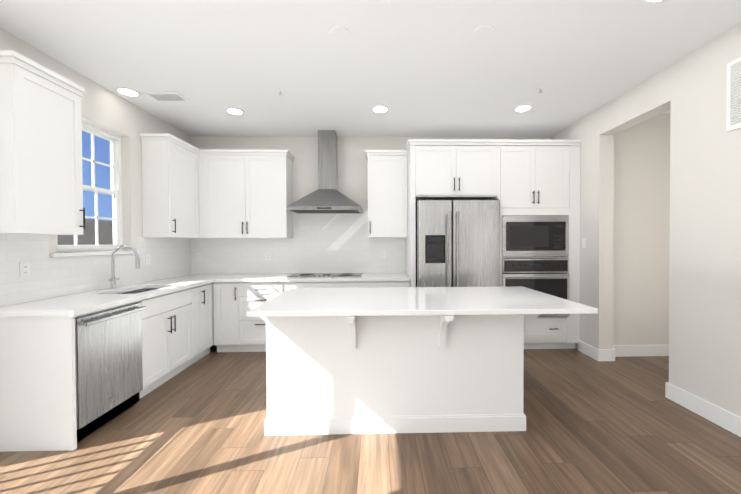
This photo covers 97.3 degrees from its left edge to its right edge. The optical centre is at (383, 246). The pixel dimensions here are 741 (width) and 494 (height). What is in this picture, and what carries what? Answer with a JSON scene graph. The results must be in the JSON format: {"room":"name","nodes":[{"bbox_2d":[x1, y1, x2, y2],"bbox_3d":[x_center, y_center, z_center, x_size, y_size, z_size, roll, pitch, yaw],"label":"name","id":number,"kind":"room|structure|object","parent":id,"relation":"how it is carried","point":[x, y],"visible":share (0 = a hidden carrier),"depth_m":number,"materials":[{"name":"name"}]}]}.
{"room":"kitchen","nodes":[
{"label":"kitchen","id":0,"kind":"room"},
{"bbox_2d":[0,28,188,306],"bbox_3d":[-2.686,-0.074,0.557,0.165,2.840,7.980,0,1,-1],"label":"wall","id":1,"kind":"structure","parent":0,"point":[125,120],"depth_m":3.39,"materials":[{"name":"paint"}]},
{"bbox_2d":[0,50,84,234],"bbox_3d":[-2.473,-0.660,2.284,0.339,1.137,0.502,0,1,-1],"label":"upper cabinet","id":2,"kind":"object","parent":1,"relation":"attached to","point":[41,184],"visible":1,"depth_m":2.22,"materials":[{"name":"white paint"}]},
{"bbox_2d":[58,121,122,252],"bbox_3d":[-2.790,-0.555,3.039,0.075,1.200,0.800,0,1,-1],"label":"kitchen window","id":3,"kind":"structure","parent":1,"relation":"in","point":[115,179],"depth_m":3.27,"materials":[{"name":"white paint"}]},
{"bbox_2d":[49,251,139,256],"bbox_3d":[-2.695,0.060,3.049,0.140,0.030,0.940,0,1,-1],"label":"window sill","id":4,"kind":"structure","parent":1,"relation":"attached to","point":[84,253],"depth_m":2.87,"materials":[{"name":"white paint"}]},
{"bbox_2d":[0,234,190,306],"bbox_3d":[-2.662,0.145,3.314,0.008,0.502,2.475,0,1,-1],"label":"wall tile","id":5,"kind":"structure","parent":1,"relation":"attached to","point":[65,276],"depth_m":2.77,"materials":[{"name":"white tile"}]},
{"bbox_2d":[19,262,29,277],"bbox_3d":[-2.632,0.168,2.392,0.008,0.115,0.070,0,1,-1],"label":"electrical outlet","id":6,"kind":"object","parent":5,"relation":"attached to","point":[24,269],"visible":1,"depth_m":2.39,"materials":[{"name":"white plastic"}]},
{"bbox_2d":[146,254,149,264],"bbox_3d":[-2.662,0.141,3.681,0.008,0.115,0.070,0,1,-1],"label":"electrical outlet","id":7,"kind":"object","parent":5,"relation":"attached to","point":[147,259],"visible":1,"depth_m":3.67,"materials":[{"name":"white plastic"}]},
{"bbox_2d":[139,134,199,237],"bbox_3d":[-2.514,-0.683,4.061,0.339,1.137,0.961,0,1,-1],"label":"upper cabinet","id":8,"kind":"object","parent":1,"relation":"attached to","point":[170,185],"visible":0.92,"depth_m":3.62,"materials":[{"name":"white paint"}]},
{"bbox_2d":[189,136,550,239],"bbox_3d":[-0.151,-0.137,4.689,5.425,2.840,0.165,0,1,-1],"label":"wall","id":9,"kind":"structure","parent":0,"point":[352,172],"depth_m":4.58,"materials":[{"name":"paint"}]},
{"bbox_2d":[199,149,294,237],"bbox_3d":[-1.823,-0.690,4.374,1.165,1.137,0.366,0,1,-1],"label":"upper cabinet","id":10,"kind":"object","parent":9,"relation":"attached to","point":[245,193],"visible":1,"depth_m":4.23,"materials":[{"name":"white paint"}]},
{"bbox_2d":[191,210,405,273],"bbox_3d":[-1.188,-0.069,4.579,2.999,0.885,0.008,0,1,-1],"label":"wall tile","id":11,"kind":"structure","parent":9,"relation":"attached to","point":[330,243],"depth_m":4.58,"materials":[{"name":"white tile"}]},
{"bbox_2d":[265,252,270,259],"bbox_3d":[-1.619,0.131,4.563,0.070,0.115,0.008,0,1,-1],"label":"electrical outlet","id":12,"kind":"object","parent":11,"relation":"attached to","point":[267,255],"visible":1,"depth_m":4.56,"materials":[{"name":"white plastic"}]},
{"bbox_2d":[287,130,362,212],"bbox_3d":[-0.754,-1.007,4.325,0.930,1.082,0.492,0,1,-1],"label":"range hood","id":13,"kind":"object","parent":9,"relation":"attached to","point":[326,196],"visible":0.96,"depth_m":4.31,"materials":[{"name":"metal"}]},
{"bbox_2d":[365,150,406,237],"bbox_3d":[0.036,-0.698,4.417,0.549,1.137,0.366,0,1,-1],"label":"upper cabinet","id":14,"kind":"object","parent":9,"relation":"attached to","point":[387,193],"visible":1,"depth_m":4.28,"materials":[{"name":"white paint"}]},
{"bbox_2d":[0,345,740,493],"bbox_3d":[1.027,1.379,0.661,7.580,0.100,8.320,0,1,-1],"label":"floor","id":15,"kind":"structure","parent":0,"point":[621,425],"depth_m":2.11,"materials":[{"name":"brown wood"}]},
{"bbox_2d":[0,298,151,451],"bbox_3d":[-2.332,0.883,2.449,0.615,0.876,0.692,0,1,-1],"label":"base cabinet","id":16,"kind":"object","parent":15,"relation":"on","point":[37,385],"depth_m":2.11,"materials":[{"name":"white paint"}]},
{"bbox_2d":[0,277,211,316],"bbox_3d":[-2.334,0.418,2.988,0.627,0.038,1.800,0,1,-1],"label":"countertop","id":17,"kind":"structure","parent":16,"relation":"on","point":[76,304],"depth_m":2.51,"materials":[{"name":"white stone"}]},
{"bbox_2d":[108,245,139,288],"bbox_3d":[-2.459,0.189,3.087,0.284,0.417,0.080,0,1,-1],"label":"faucet","id":18,"kind":"object","parent":17,"relation":"on","point":[112,280],"visible":1,"depth_m":3.08,"materials":[{"name":"silver metal"}]},
{"bbox_2d":[118,288,159,293],"bbox_3d":[-2.314,0.544,3.104,0.400,0.214,0.680,0,1,-1],"label":"undermount sink","id":19,"kind":"object","parent":17,"relation":"in","point":[139,290],"visible":0.06,"depth_m":3.34,"materials":[{"name":"silver metal"}]},
{"bbox_2d":[75,302,145,441],"bbox_3d":[-2.291,0.884,2.434,0.637,0.834,0.594,0,1,-1],"label":"dishwasher","id":20,"kind":"object","parent":16,"relation":"in","point":[108,358],"visible":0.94,"depth_m":2.38,"materials":[{"name":"grey metal"}]},
{"bbox_2d":[148,287,199,390],"bbox_3d":[-2.348,0.875,3.141,0.615,0.876,0.811,0,1,-1],"label":"base cabinet","id":21,"kind":"object","parent":15,"relation":"on","point":[172,315],"depth_m":3.16,"materials":[{"name":"white paint"}]},
{"bbox_2d":[196,282,213,358],"bbox_3d":[-2.368,0.864,3.997,0.615,0.876,1.136,0,1,-1],"label":"base cabinet","id":22,"kind":"object","parent":15,"relation":"on","point":[204,293],"depth_m":3.77,"materials":[{"name":"white paint"}]},
{"bbox_2d":[178,273,409,282],"bbox_3d":[-1.178,0.397,4.246,2.995,0.038,0.665,0,1,-1],"label":"countertop","id":23,"kind":"structure","parent":22,"relation":"on","point":[365,276],"depth_m":3.97,"materials":[{"name":"white stone"}]},
{"bbox_2d":[285,273,362,277],"bbox_3d":[-0.752,0.365,4.291,0.938,0.018,0.513,0,1,-1],"label":"cooktop","id":24,"kind":"object","parent":23,"relation":"in","point":[307,275],"visible":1,"depth_m":4.22,"materials":[{"name":"silver glass"}]},
{"bbox_2d":[213,282,240,351],"bbox_3d":[-1.903,0.858,4.259,0.322,0.876,0.632,0,1,-1],"label":"base cabinet","id":25,"kind":"object","parent":15,"relation":"on","point":[236,329],"depth_m":3.95,"materials":[{"name":"white paint"}]},
{"bbox_2d":[241,282,284,351],"bbox_3d":[-1.510,0.857,4.268,0.616,0.876,0.632,0,1,-1],"label":"base cabinet","id":26,"kind":"object","parent":15,"relation":"on","point":[253,294],"depth_m":3.95,"materials":[{"name":"white paint"}]},
{"bbox_2d":[285,281,364,290],"bbox_3d":[-0.734,0.853,4.286,1.007,0.876,0.632,0,1,-1],"label":"base cabinet","id":27,"kind":"object","parent":15,"relation":"on","point":[330,284],"depth_m":3.97,"materials":[{"name":"white paint"}]},
{"bbox_2d":[365,281,409,287],"bbox_3d":[0.006,0.849,4.303,0.628,0.876,0.632,0,1,-1],"label":"base cabinet","id":28,"kind":"object","parent":15,"relation":"on","point":[368,284],"depth_m":3.98,"materials":[{"name":"white paint"}]},
{"bbox_2d":[264,314,539,435],"bbox_3d":[0.195,0.867,2.605,2.073,0.881,1.094,0,1,-1],"label":"kitchen island","id":29,"kind":"object","parent":15,"relation":"on","point":[328,375],"visible":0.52,"depth_m":2.30,"materials":[{"name":"white paint"}]},
{"bbox_2d":[247,286,597,316],"bbox_3d":[0.245,0.409,2.588,2.225,0.032,1.068,0,1,-1],"label":"island countertop","id":30,"kind":"structure","parent":29,"relation":"on","point":[382,301],"depth_m":2.31,"materials":[{"name":"white stone"}]},
{"bbox_2d":[416,198,499,286],"bbox_3d":[0.884,0.342,4.180,0.969,1.845,0.831,0,1,-1],"label":"refrigerator","id":31,"kind":"object","parent":15,"relation":"on","point":[457,243],"visible":0.69,"depth_m":3.84,"materials":[{"name":"grey metal"}]},
{"bbox_2d":[406,139,581,348],"bbox_3d":[1.348,-0.011,4.287,2.112,2.585,0.704,0,1,-1],"label":"cabinet block","id":32,"kind":"object","parent":15,"relation":"on","point":[528,177],"visible":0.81,"depth_m":3.98,"materials":[{"name":"white paint"}]},
{"bbox_2d":[502,216,568,256],"bbox_3d":[1.847,-0.135,4.265,0.820,0.503,0.614,0,1,-1],"label":"built-in microwave","id":33,"kind":"object","parent":32,"relation":"in","point":[535,236],"visible":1,"depth_m":3.96,"materials":[{"name":"grey metal"}]},
{"bbox_2d":[502,258,569,316],"bbox_3d":[1.851,0.493,4.241,0.820,0.713,0.678,0,1,-1],"label":"wall oven","id":34,"kind":"object","parent":32,"relation":"in","point":[550,276],"visible":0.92,"depth_m":3.96,"materials":[{"name":"grey metal"}]},
{"bbox_2d":[0,0,740,136],"bbox_3d":[1.014,-1.561,0.624,7.580,0.100,8.320,0,1,-1],"label":"ceiling","id":35,"kind":"structure","parent":0,"point":[427,68],"depth_m":2.61,"materials":[{"name":"white paint"}]},
{"bbox_2d":[115,87,139,96],"bbox_3d":[-2.506,-1.521,3.194,0.190,0.013,0.190,0,1,-1],"label":"recessed light","id":36,"kind":"object","parent":35,"relation":"in","point":[126,91],"visible":0.94,"depth_m":3.17,"materials":[{"name":"white paint"}]},
{"bbox_2d":[143,92,189,101],"bbox_3d":[-2.198,-1.523,3.306,0.340,0.016,0.200,0,1,-1],"label":"ceiling vent","id":37,"kind":"object","parent":35,"relation":"in","point":[167,96],"visible":1,"depth_m":3.28,"materials":[{"name":"white metal"}]},
{"bbox_2d":[226,107,243,114],"bbox_3d":[-1.677,-1.531,3.673,0.190,0.013,0.190,0,1,-1],"label":"recessed light","id":38,"kind":"object","parent":35,"relation":"in","point":[234,111],"visible":1,"depth_m":3.66,"materials":[{"name":"white paint"}]},
{"bbox_2d":[330,27,350,40],"bbox_3d":[-0.310,-1.521,2.329,0.150,0.010,0.150,0,1,-1],"label":"ceiling speaker","id":39,"kind":"object","parent":35,"relation":"attached to","point":[340,33],"visible":1,"depth_m":2.32,"materials":[{"name":"white paint"}]},
{"bbox_2d":[372,105,388,112],"bbox_3d":[-0.035,-1.538,3.631,0.190,0.013,0.190,0,1,-1],"label":"recessed light","id":40,"kind":"object","parent":35,"relation":"in","point":[380,108],"visible":0.98,"depth_m":3.60,"materials":[{"name":"white paint"}]},
{"bbox_2d":[473,25,494,39],"bbox_3d":[0.715,-1.525,2.318,0.150,0.010,0.150,0,1,-1],"label":"ceiling speaker","id":41,"kind":"object","parent":35,"relation":"attached to","point":[484,32],"visible":1,"depth_m":2.31,"materials":[{"name":"white paint"}]},
{"bbox_2d":[514,104,532,111],"bbox_3d":[1.555,-1.544,3.627,0.190,0.013,0.190,0,1,-1],"label":"recessed light","id":42,"kind":"object","parent":35,"relation":"in","point":[523,107],"visible":0.94,"depth_m":3.62,"materials":[{"name":"white paint"}]},
{"bbox_2d":[643,0,663,3],"bbox_3d":[1.664,-1.523,1.939,0.190,0.013,0.190,0,1,-1],"label":"recessed light","id":43,"kind":"object","parent":35,"relation":"in","point":[650,1],"visible":0.91,"depth_m":2.02,"materials":[{"name":"white paint"}]},
{"bbox_2d":[613,113,670,344],"bbox_3d":[3.659,-0.144,3.899,2.155,2.840,0.150,0,1,-1],"label":"wall","id":44,"kind":"structure","parent":0,"point":[641,231],"depth_m":3.79,"materials":[{"name":"paint"}]},
{"bbox_2d":[603,345,668,357],"bbox_3d":[3.591,1.212,3.831,2.005,0.130,0.015,0,1,-1],"label":"baseboard","id":45,"kind":"structure","parent":44,"relation":"attached to","point":[618,350],"depth_m":3.81,"materials":[{"name":"white paint"}]},
{"bbox_2d":[551,23,740,416],"bbox_3d":[2.572,-0.098,0.678,0.165,2.840,7.980,0,1,-1],"label":"wall","id":46,"kind":"structure","parent":0,"point":[689,90],"depth_m":2.59,"materials":[{"name":"paint"}]},
{"bbox_2d":[582,238,585,247],"bbox_3d":[2.411,-0.049,3.916,0.008,0.115,0.070,0,1,-1],"label":"light switch","id":47,"kind":"object","parent":46,"relation":"attached to","point":[583,242],"visible":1,"depth_m":3.91,"materials":[{"name":"white plastic"}]},
{"bbox_2d":[578,340,600,360],"bbox_3d":[2.416,1.217,3.843,0.015,0.130,0.373,0,1,-1],"label":"baseboard","id":48,"kind":"structure","parent":46,"relation":"attached to","point":[595,353],"depth_m":3.81,"materials":[{"name":"white paint"}]},
{"bbox_2d":[665,382,740,436],"bbox_3d":[2.510,1.269,-0.243,0.015,0.130,6.108,0,1,-1],"label":"baseboard","id":49,"kind":"structure","parent":46,"relation":"attached to","point":[722,418],"depth_m":2.47,"materials":[{"name":"white paint"}]},
{"bbox_2d":[726,57,740,131],"bbox_3d":[2.449,-1.054,1.983,0.012,0.480,0.660,0,1,-1],"label":"air vent","id":50,"kind":"object","parent":46,"relation":"in","point":[733,102],"visible":1,"depth_m":2.27,"materials":[{"name":"white metal"}]},
{"label":"outside","id":51,"kind":"structure","parent":0,"visible":0},
{"bbox_3d":[-31.938,4.402,14.155,56.600,0.200,90.000,0,1,-1],"label":"ground","id":52,"kind":"structure","parent":51,"visible":0},
{"bbox_2d":[57,219,112,244],"bbox_3d":[-18.290,1.269,15.930,8.800,5.900,15.800,0,1,-1],"label":"house","id":53,"kind":"structure","parent":52,"relation":"on","point":[89,227],"depth_m":18.49,"materials":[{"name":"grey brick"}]}
]}

